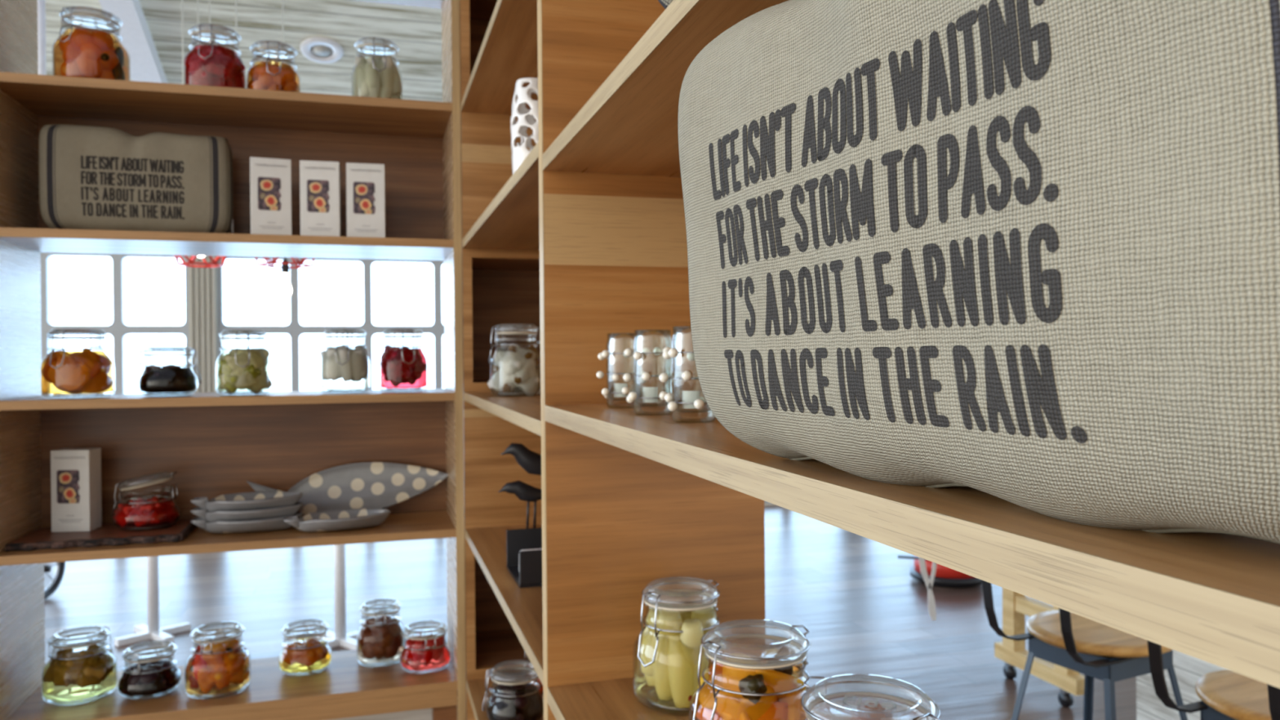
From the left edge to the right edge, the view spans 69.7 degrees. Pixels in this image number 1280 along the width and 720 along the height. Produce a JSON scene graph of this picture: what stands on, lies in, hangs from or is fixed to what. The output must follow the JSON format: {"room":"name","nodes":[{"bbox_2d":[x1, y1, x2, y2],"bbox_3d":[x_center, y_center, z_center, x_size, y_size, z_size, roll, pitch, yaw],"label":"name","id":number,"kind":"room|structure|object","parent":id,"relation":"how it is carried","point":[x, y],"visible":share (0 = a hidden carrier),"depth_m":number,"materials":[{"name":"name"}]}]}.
{"room":"cafe","nodes":[
{"label":"cafe","id":0,"kind":"room"},
{"bbox_2d":[44,0,442,102],"bbox_3d":[-0.819,-1.480,6.315,16.000,0.908,2.610,-1,0,-16],"label":"ceiling","id":1,"kind":"structure","parent":0,"point":[416,31],"depth_m":4.94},
{"bbox_2d":[299,36,343,62],"bbox_3d":[-1.768,-1.720,5.115,0.229,0.078,0.218,-1,0,-16],"label":"recessed light","id":2,"kind":"object","parent":1,"relation":"attached to","point":[317,49],"visible":1,"depth_m":5.10,"materials":[{"name":"white paint"}]},
{"bbox_2d":[310,44,333,57],"bbox_3d":[-1.768,-1.715,5.112,0.120,0.002,0.120,-1,-18,-16],"label":"bulb","id":3,"kind":"object","parent":2,"relation":"attached to","point":[319,51],"depth_m":5.11,"materials":[{"name":"white glass"}]},
{"bbox_2d":[353,0,441,8],"bbox_3d":[0.412,-1.893,2.090,16.000,0.060,6.190,-1,0,-16],"label":"ceiling","id":4,"kind":"structure","parent":0,"point":[353,0],"depth_m":4.82,"materials":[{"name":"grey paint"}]},
{"bbox_2d":[37,0,46,75],"bbox_3d":[-2.672,-1.188,4.112,0.089,1.318,0.089,-1,0,-16],"label":"rod","id":5,"kind":"object","parent":4,"relation":"hanging from","point":[41,3],"visible":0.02,"depth_m":4.10,"materials":[{"name":"white paint"}]},
{"bbox_2d":[181,0,183,84],"bbox_3d":[-2.211,-1.229,4.455,0.007,1.248,0.008,-1,0,-16],"label":"string","id":6,"kind":"object","parent":4,"relation":"hanging from","point":[182,1],"visible":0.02,"depth_m":4.45,"materials":[{"name":"white"}]},
{"bbox_2d":[173,0,226,267],"bbox_3d":[-2.167,-1.158,4.521,0.251,1.391,0.283,-1,0,-33],"label":"pendant lamp","id":7,"kind":"object","parent":4,"relation":"hanging from","point":[214,264],"visible":0.27,"depth_m":4.51,"materials":[{"name":"red glass"}]},
{"bbox_2d":[208,0,210,41],"bbox_3d":[-2.095,-1.230,4.489,0.007,1.248,0.008,-1,0,-16],"label":"string","id":8,"kind":"object","parent":4,"relation":"hanging from","point":[209,0],"visible":0.02,"depth_m":4.48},
{"bbox_2d":[235,0,237,32],"bbox_3d":[-1.980,-1.231,4.523,0.007,1.248,0.008,-1,0,-16],"label":"string","id":9,"kind":"object","parent":4,"relation":"hanging from","point":[235,0],"visible":0.02,"depth_m":4.52,"materials":[{"name":"white"}]},
{"bbox_2d":[254,0,315,297],"bbox_3d":[-1.792,-1.085,4.630,0.321,1.545,0.362,-1,0,-22],"label":"pendant lamp","id":10,"kind":"object","parent":4,"relation":"hanging from","point":[285,290],"visible":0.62,"depth_m":4.62,"materials":[{"name":"red glass"}]},
{"bbox_2d":[280,257,289,273],"bbox_3d":[-1.788,-0.601,4.633,0.039,0.328,0.039,-1,0,-22],"label":"socket","id":11,"kind":"object","parent":10,"relation":"attached to","point":[285,268],"depth_m":4.62,"materials":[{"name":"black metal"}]},
{"bbox_2d":[44,505,1136,719],"bbox_3d":[0.466,1.396,2.016,16.000,0.100,11.600,-1,0,-16],"label":"floor","id":12,"kind":"structure","parent":0,"point":[862,609],"depth_m":5.04,"materials":[{"name":"wood"}]},
{"bbox_2d":[44,561,65,599],"bbox_3d":[-3.388,1.183,5.212,0.080,0.352,0.352,0,0,4],"label":"wheel","id":13,"kind":"object","parent":12,"relation":"on","point":[60,566],"visible":0.26,"depth_m":5.30,"materials":[{"name":"black rubber"}]},
{"bbox_2d":[114,555,191,646],"bbox_3d":[-2.386,0.981,4.504,0.738,0.750,0.738,-1,0,-16],"label":"pedestal table","id":14,"kind":"object","parent":12,"relation":"on","point":[153,631],"visible":0.14,"depth_m":4.48,"materials":[{"name":"white paint"}]},
{"bbox_2d":[0,0,466,719],"bbox_3d":[-0.935,0.201,2.196,0.983,2.310,0.320,-1,0,-16],"label":"shelving unit","id":15,"kind":"object","parent":12,"relation":"on","point":[215,443],"visible":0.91,"depth_m":2.18,"materials":[{"name":"brown wood"}]},
{"bbox_2d":[39,328,115,398],"bbox_3d":[-1.258,0.008,2.057,0.134,0.152,0.144,0,0,4],"label":"jar","id":16,"kind":"object","parent":15,"relation":"on","point":[87,373],"visible":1,"depth_m":2.04,"materials":[{"name":"clear glass"}]},
{"bbox_2d":[41,625,117,705],"bbox_3d":[-1.274,0.694,2.102,0.148,0.146,0.148,0,0,24],"label":"jar","id":17,"kind":"object","parent":15,"relation":"on","point":[93,668],"visible":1,"depth_m":2.08,"materials":[{"name":"clear glass"}]},
{"bbox_2d":[52,6,130,80],"bbox_3d":[-1.220,-0.685,2.046,0.139,0.168,0.147,0,0,6],"label":"jar","id":18,"kind":"object","parent":15,"relation":"on","point":[81,51],"visible":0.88,"depth_m":2.01,"materials":[{"name":"clear glass"}]},
{"bbox_2d":[4,520,197,551],"bbox_3d":[-1.213,0.398,2.099,0.341,0.017,0.213,-1,0,-16],"label":"serving board","id":19,"kind":"object","parent":15,"relation":"on","point":[42,538],"visible":0.95,"depth_m":2.04,"materials":[{"name":"brown wood"}]},
{"bbox_2d":[50,447,102,532],"bbox_3d":[-1.299,0.298,2.120,0.084,0.186,0.056,0,0,-4],"label":"carton","id":20,"kind":"object","parent":19,"relation":"on","point":[75,473],"visible":1,"depth_m":2.09,"materials":[{"name":"grey cardboard"}]},
{"bbox_2d":[56,470,79,503],"bbox_3d":[-1.300,0.288,2.092,0.050,0.076,0.001,0,0,-5],"label":"picture","id":21,"kind":"object","parent":20,"relation":"on","point":[67,481],"depth_m":2.09},
{"bbox_2d":[53,456,84,459],"bbox_3d":[-1.297,0.223,2.092,0.069,0.007,0.001,0,0,-4],"label":"print","id":22,"kind":"object","parent":20,"relation":"on","point":[56,456],"depth_m":2.09},
{"bbox_2d":[57,515,82,522],"bbox_3d":[-1.296,0.361,2.093,0.053,0.015,0.001,0,0,-4],"label":"print","id":23,"kind":"object","parent":20,"relation":"attached to","point":[67,515],"depth_m":2.09},
{"bbox_2d":[111,471,180,530],"bbox_3d":[-1.155,0.326,2.148,0.144,0.129,0.136,-1,0,-10],"label":"jar","id":24,"kind":"object","parent":19,"relation":"on","point":[140,513],"visible":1,"depth_m":2.12,"materials":[{"name":"clear glass"}]},
{"bbox_2d":[38,124,233,233],"bbox_3d":[-1.156,-0.401,2.130,0.390,0.255,0.160,-1,0,-19],"label":"pillow","id":25,"kind":"object","parent":15,"relation":"on","point":[95,178],"visible":0.89,"depth_m":2.06,"materials":[{"name":"beige fabric"}]},
{"bbox_2d":[117,640,182,699],"bbox_3d":[-1.130,0.713,2.124,0.128,0.105,0.140,0,0,4],"label":"jar","id":26,"kind":"object","parent":15,"relation":"on","point":[151,677],"visible":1,"depth_m":2.09,"materials":[{"name":"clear glass"}]},
{"bbox_2d":[136,346,200,396],"bbox_3d":[-1.081,0.026,2.112,0.133,0.112,0.122,-1,0,-36],"label":"jar","id":27,"kind":"object","parent":15,"relation":"on","point":[171,380],"visible":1,"depth_m":2.08,"materials":[{"name":"clear glass"}]},
{"bbox_2d":[183,23,246,88],"bbox_3d":[-0.976,-0.681,2.119,0.131,0.155,0.136,-1,0,-6],"label":"jar","id":28,"kind":"object","parent":15,"relation":"on","point":[211,64],"visible":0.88,"depth_m":2.08,"materials":[{"name":"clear glass"}]},
{"bbox_2d":[184,621,250,698],"bbox_3d":[-0.976,0.691,2.133,0.138,0.146,0.145,0,0,-1],"label":"jar","id":29,"kind":"object","parent":15,"relation":"on","point":[222,668],"visible":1,"depth_m":2.10,"materials":[{"name":"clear glass"}]},
{"bbox_2d":[215,329,272,395],"bbox_3d":[-0.927,0.005,2.155,0.122,0.150,0.127,-1,0,-21],"label":"jar","id":30,"kind":"object","parent":15,"relation":"on","point":[249,369],"visible":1,"depth_m":2.13,"materials":[{"name":"clear glass"}]},
{"bbox_2d":[191,511,302,533],"bbox_3d":[-0.926,0.386,2.174,0.243,0.036,0.144,-1,0,-18],"label":"dish","id":31,"kind":"object","parent":15,"relation":"on","point":[277,523],"visible":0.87,"depth_m":2.12,"materials":[{"name":"grey ceramic"}]},
{"bbox_2d":[190,502,302,522],"bbox_3d":[-0.926,0.363,2.174,0.243,0.036,0.144,-1,0,-18],"label":"dish","id":32,"kind":"object","parent":31,"relation":"on","point":[258,514],"visible":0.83,"depth_m":2.12,"materials":[{"name":"grey ceramic"}]},
{"bbox_2d":[190,491,302,511],"bbox_3d":[-0.926,0.339,2.173,0.243,0.036,0.144,-1,0,-18],"label":"dish","id":33,"kind":"object","parent":32,"relation":"on","point":[255,500],"visible":0.85,"depth_m":2.15,"materials":[{"name":"grey ceramic"}]},
{"bbox_2d":[249,156,291,235],"bbox_3d":[-0.865,-0.374,2.155,0.088,0.186,0.056,-1,0,-23],"label":"carton","id":34,"kind":"object","parent":15,"relation":"on","point":[270,179],"visible":0.98,"depth_m":2.13,"materials":[{"name":"grey cardboard"}]},
{"bbox_2d":[257,177,281,210],"bbox_3d":[-0.857,-0.384,2.128,0.050,0.076,0.001,-1,0,-23],"label":"picture","id":35,"kind":"object","parent":34,"relation":"on","point":[268,193],"depth_m":2.13},
{"bbox_2d":[259,222,284,229],"bbox_3d":[-0.853,-0.311,2.130,0.053,0.015,0.001,-1,0,-23],"label":"print","id":36,"kind":"object","parent":34,"relation":"attached to","point":[263,225],"depth_m":2.13,"materials":[{"name":"grey paper"}]},
{"bbox_2d":[246,40,301,92],"bbox_3d":[-0.857,-0.669,2.152,0.119,0.130,0.126,-1,0,-13],"label":"jar","id":37,"kind":"object","parent":15,"relation":"on","point":[273,74],"visible":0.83,"depth_m":2.12,"materials":[{"name":"clear glass"}]},
{"bbox_2d":[277,618,332,675],"bbox_3d":[-0.825,0.707,2.268,0.126,0.112,0.137,-1,0,-11],"label":"jar","id":38,"kind":"object","parent":15,"relation":"on","point":[313,655],"visible":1,"depth_m":2.25,"materials":[{"name":"clear glass"}]},
{"bbox_2d":[299,160,341,236],"bbox_3d":[-0.760,-0.375,2.191,0.088,0.186,0.056,-1,0,-14],"label":"carton","id":39,"kind":"object","parent":15,"relation":"on","point":[320,181],"visible":0.96,"depth_m":2.16,"materials":[{"name":"grey cardboard"}]},
{"bbox_2d":[306,179,329,212],"bbox_3d":[-0.756,-0.385,2.163,0.050,0.076,0.001,-1,0,-14],"label":"picture","id":40,"kind":"object","parent":39,"relation":"on","point":[317,197],"depth_m":2.16},
{"bbox_2d":[308,223,332,231],"bbox_3d":[-0.752,-0.312,2.165,0.053,0.015,0.001,-1,0,-14],"label":"print","id":41,"kind":"object","parent":39,"relation":"attached to","point":[317,224],"depth_m":2.16},
{"bbox_2d":[282,508,391,532],"bbox_3d":[-0.719,0.384,2.189,0.243,0.036,0.144,-1,0,-26],"label":"dish","id":42,"kind":"object","parent":15,"relation":"on","point":[350,518],"visible":1,"depth_m":2.17,"materials":[{"name":"grey ceramic"}]},
{"bbox_2d":[320,328,369,393],"bbox_3d":[-0.712,0.002,2.217,0.116,0.153,0.122,-1,0,-11],"label":"jar","id":43,"kind":"object","parent":15,"relation":"on","point":[340,362],"visible":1,"depth_m":2.19,"materials":[{"name":"clear glass"}]},
{"bbox_2d":[246,462,448,515],"bbox_3d":[-0.729,0.334,2.333,0.498,0.142,0.059,-1,0,-19],"label":"platter","id":44,"kind":"object","parent":15,"relation":"on","point":[362,485],"visible":0.76,"depth_m":2.35,"materials":[{"name":"grey ceramic"}]},
{"bbox_2d":[346,162,385,237],"bbox_3d":[-0.661,-0.376,2.222,0.088,0.186,0.056,-1,0,-14],"label":"carton","id":45,"kind":"object","parent":15,"relation":"on","point":[365,182],"visible":0.94,"depth_m":2.19,"materials":[{"name":"grey cardboard"}]},
{"bbox_2d":[353,182,375,213],"bbox_3d":[-0.658,-0.386,2.194,0.050,0.076,0.001,-1,0,-14],"label":"picture","id":46,"kind":"object","parent":45,"relation":"on","point":[364,199],"depth_m":2.19},
{"bbox_2d":[354,225,377,231],"bbox_3d":[-0.653,-0.313,2.196,0.053,0.015,0.001,-1,0,-14],"label":"print","id":47,"kind":"object","parent":45,"relation":"attached to","point":[362,225],"depth_m":2.20},
{"bbox_2d":[351,36,402,98],"bbox_3d":[-0.634,-0.685,2.217,0.118,0.158,0.127,-1,0,-21],"label":"jar","id":48,"kind":"object","parent":15,"relation":"on","point":[378,75],"visible":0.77,"depth_m":2.19,"materials":[{"name":"clear glass"}]},
{"bbox_2d":[356,598,404,666],"bbox_3d":[-0.657,0.688,2.333,0.119,0.146,0.126,-1,0,-8],"label":"jar","id":49,"kind":"object","parent":15,"relation":"on","point":[380,640],"visible":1,"depth_m":2.30,"materials":[{"name":"clear glass"}]},
{"bbox_2d":[378,328,427,391],"bbox_3d":[-0.581,0.001,2.256,0.115,0.153,0.122,-1,0,-26],"label":"jar","id":50,"kind":"object","parent":15,"relation":"on","point":[405,369],"visible":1,"depth_m":2.22,"materials":[{"name":"clear glass"}]},
{"bbox_2d":[399,620,451,673],"bbox_3d":[-0.532,0.708,2.276,0.124,0.104,0.135,-1,0,-26],"label":"jar","id":51,"kind":"object","parent":15,"relation":"on","point":[420,642],"visible":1,"depth_m":2.25,"materials":[{"name":"clear glass"}]},
{"bbox_2d":[316,544,357,649],"bbox_3d":[-1.429,0.974,4.378,0.738,0.750,0.738,-1,0,-16],"label":"pedestal table","id":52,"kind":"object","parent":12,"relation":"on","point":[340,637],"visible":0.12,"depth_m":4.36,"materials":[{"name":"white paint"}]},
{"bbox_2d":[459,0,543,719],"bbox_3d":[-0.166,0.197,1.878,0.312,2.310,1.342,-1,0,-16],"label":"shelving unit","id":53,"kind":"object","parent":12,"relation":"on","point":[499,38],"visible":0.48,"depth_m":2.19,"materials":[{"name":"brown wood"}]},
{"bbox_2d":[482,659,543,719],"bbox_3d":[-0.264,0.702,1.930,0.133,0.116,0.122,-1,0,-16],"label":"jar","id":54,"kind":"object","parent":53,"relation":"on","point":[514,698],"visible":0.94,"depth_m":1.90,"materials":[{"name":"clear glass"}]},
{"bbox_2d":[487,323,540,396],"bbox_3d":[-0.266,0.001,1.959,0.119,0.154,0.114,-1,0,-13],"label":"jar","id":55,"kind":"object","parent":53,"relation":"on","point":[517,369],"visible":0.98,"depth_m":1.93,"materials":[{"name":"clear glass"}]},
{"bbox_2d":[497,443,542,587],"bbox_3d":[-0.182,0.277,1.714,0.148,0.246,0.172,-1,0,-16],"label":"bird figurine","id":56,"kind":"object","parent":53,"relation":"on","point":[525,567],"visible":0.61,"depth_m":1.75,"materials":[{"name":"black metal"}]},
{"bbox_2d":[506,565,542,587],"bbox_3d":[-0.172,0.398,1.714,0.130,0.004,0.165,-1,0,-16],"label":"tray","id":57,"kind":"object","parent":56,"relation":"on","point":[531,581],"depth_m":1.63,"materials":[{"name":"black metal"}]},
{"bbox_2d":[520,548,542,551],"bbox_3d":[-0.160,0.372,1.680,0.115,0.048,0.068,-1,0,-16],"label":"paper napkins","id":58,"kind":"object","parent":56,"relation":"in","point":[533,548],"visible":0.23,"depth_m":1.69,"materials":[{"name":"white paper"}]},
{"bbox_2d":[510,77,538,173],"bbox_3d":[-0.173,-0.370,1.512,0.079,0.171,0.080,-1,0,-16],"label":"vase","id":59,"kind":"object","parent":53,"relation":"on","point":[526,117],"visible":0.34,"depth_m":1.48,"materials":[{"name":"white ceramic"}]},
{"bbox_2d":[523,652,543,697],"bbox_3d":[-0.211,0.698,2.112,0.121,0.120,0.112,-1,0,-36],"label":"jar","id":60,"kind":"object","parent":53,"relation":"on","point":[541,690],"visible":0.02,"depth_m":2.08,"materials":[{"name":"clear glass"}]},
{"bbox_2d":[537,0,1279,719],"bbox_3d":[0.228,0.201,0.509,0.300,2.310,1.505,-1,0,-16],"label":"shelving unit","id":61,"kind":"object","parent":12,"relation":"on","point":[630,500],"visible":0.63,"depth_m":1.16,"materials":[{"name":"brown wood"}]},
{"bbox_2d":[596,333,650,408],"bbox_3d":[-0.019,0.012,1.092,0.064,0.088,0.062,-1,0,-16],"label":"tumbler","id":62,"kind":"object","parent":61,"relation":"on","point":[612,390],"visible":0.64,"depth_m":1.08,"materials":[{"name":"clear glass"}]},
{"bbox_2d":[622,329,683,415],"bbox_3d":[0.015,0.013,0.962,0.062,0.088,0.063,-1,0,-16],"label":"tumbler","id":63,"kind":"object","parent":61,"relation":"on","point":[640,395],"visible":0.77,"depth_m":0.95,"materials":[{"name":"clear glass"}]},
{"bbox_2d":[657,0,673,8],"bbox_3d":[0.118,-0.384,0.575,0.131,0.261,0.412,-1,0,-21],"label":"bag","id":64,"kind":"object","parent":61,"relation":"on","point":[664,3],"visible":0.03,"depth_m":0.72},
{"bbox_2d":[632,576,724,715],"bbox_3d":[0.048,0.342,1.113,0.117,0.141,0.108,-1,0,-41],"label":"jar","id":65,"kind":"object","parent":61,"relation":"on","point":[666,651],"visible":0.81,"depth_m":1.08,"materials":[{"name":"clear glass"}]},
{"bbox_2d":[658,325,715,422],"bbox_3d":[0.050,0.013,0.853,0.062,0.088,0.064,-1,0,-16],"label":"tumbler","id":66,"kind":"object","parent":61,"relation":"on","point":[678,400],"visible":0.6,"depth_m":0.84,"materials":[{"name":"glass"},{"name":"pearl"},{"name":"white paper"}]},
{"bbox_2d":[688,618,810,719],"bbox_3d":[0.112,0.342,0.922,0.133,0.141,0.131,-1,0,-31],"label":"jar","id":67,"kind":"object","parent":61,"relation":"on","point":[747,676],"visible":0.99,"depth_m":0.90,"materials":[{"name":"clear glass"}]},
{"bbox_2d":[800,674,940,719],"bbox_3d":[0.189,0.343,0.750,0.128,0.141,0.135,-1,0,-36],"label":"jar","id":68,"kind":"object","parent":61,"relation":"on","point":[816,705],"visible":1,"depth_m":0.77,"materials":[{"name":"clear glass"}]},
{"bbox_2d":[677,0,1279,544],"bbox_3d":[0.143,-0.069,0.405,0.141,0.260,0.412,-1,0,-21],"label":"pillow","id":69,"kind":"object","parent":61,"relation":"on","point":[1025,254],"visible":1,"depth_m":0.30,"materials":[{"name":"beige fabric"}]},
{"bbox_2d":[909,555,982,587],"bbox_3d":[1.845,1.236,5.492,0.449,0.160,0.449,-1,0,-16],"label":"footstool","id":70,"kind":"object","parent":12,"relation":"on","point":[946,577],"visible":0.38,"depth_m":5.31,"materials":[{"name":"fabric"}]},
{"bbox_2d":[914,555,974,578],"bbox_3d":[1.845,1.206,5.492,0.399,0.100,0.399,-1,0,-16],"label":"cushion","id":71,"kind":"object","parent":70,"relation":"on","point":[941,572],"depth_m":5.32,"materials":[{"name":"red fabric"}]},
{"bbox_2d":[897,555,1084,706],"bbox_3d":[1.399,0.853,3.921,0.280,0.950,1.067,-1,0,-16],"label":"wooden cart","id":72,"kind":"object","parent":12,"relation":"on","point":[1015,606],"visible":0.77,"depth_m":3.73,"materials":[{"name":"brown wood"}]},
{"bbox_2d":[919,557,937,620],"bbox_3d":[1.295,0.800,4.132,0.120,0.745,0.003,-1,0,-16],"label":"ribbon","id":73,"kind":"object","parent":72,"relation":"hanging from","point":[931,606],"visible":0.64,"depth_m":4.13,"materials":[{"name":"fabric"}]},
{"bbox_2d":[982,580,1187,719],"bbox_3d":[1.123,0.889,2.333,0.553,0.899,0.430,-1,0,-26],"label":"bar stool","id":74,"kind":"object","parent":12,"relation":"on","point":[1093,649],"visible":0.66,"depth_m":2.29,"materials":[{"name":"brown wood"}]},
{"bbox_2d":[1136,649,1226,719],"bbox_3d":[2.474,0.870,1.830,0.660,0.920,3.180,-1,0,-16],"label":"countertop","id":75,"kind":"structure","parent":12,"relation":"on","point":[1188,669],"depth_m":3.08,"materials":[{"name":"pale grey weathered wood"}]},
{"bbox_2d":[1146,640,1279,719],"bbox_3d":[1.280,0.890,1.850,0.553,0.899,0.430,-1,0,-26],"label":"bar stool","id":76,"kind":"object","parent":12,"relation":"on","point":[1224,695],"visible":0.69,"depth_m":1.88,"materials":[{"name":"brown wood"}]},
{"bbox_2d":[764,502,775,506],"bbox_3d":[-1.193,0.150,7.648,16.000,2.360,0.150,-1,0,-16],"label":"wall","id":77,"kind":"structure","parent":0,"point":[765,504],"depth_m":8.26,"materials":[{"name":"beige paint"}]},
{"bbox_2d":[40,252,189,394],"bbox_3d":[-4.573,0.276,6.634,2.440,2.135,0.060,-1,0,-16],"label":"window","id":78,"kind":"structure","parent":77,"relation":"in","point":[118,330],"depth_m":6.81,"materials":[{"name":"white"}]},
{"bbox_2d":[98,0,168,83],"bbox_3d":[-2.906,-1.380,5.705,0.150,0.948,2.610,-1,0,-16],"label":"trim","id":79,"kind":"structure","parent":77,"relation":"attached to","point":[145,63],"depth_m":4.77,"materials":[{"name":"white paint"}]},
{"bbox_2d":[187,255,218,392],"bbox_3d":[-1.930,0.250,7.412,8.350,2.135,0.190,-1,0,-16],"label":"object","id":80,"kind":"structure","parent":77,"relation":"attached to","point":[202,282],"depth_m":6.93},
{"bbox_2d":[217,256,444,391],"bbox_3d":[-1.902,0.250,7.415,2.735,2.135,0.060,-1,0,-16],"label":"window","id":81,"kind":"structure","parent":77,"relation":"in","point":[295,329],"depth_m":7.28,"materials":[{"name":"white"}]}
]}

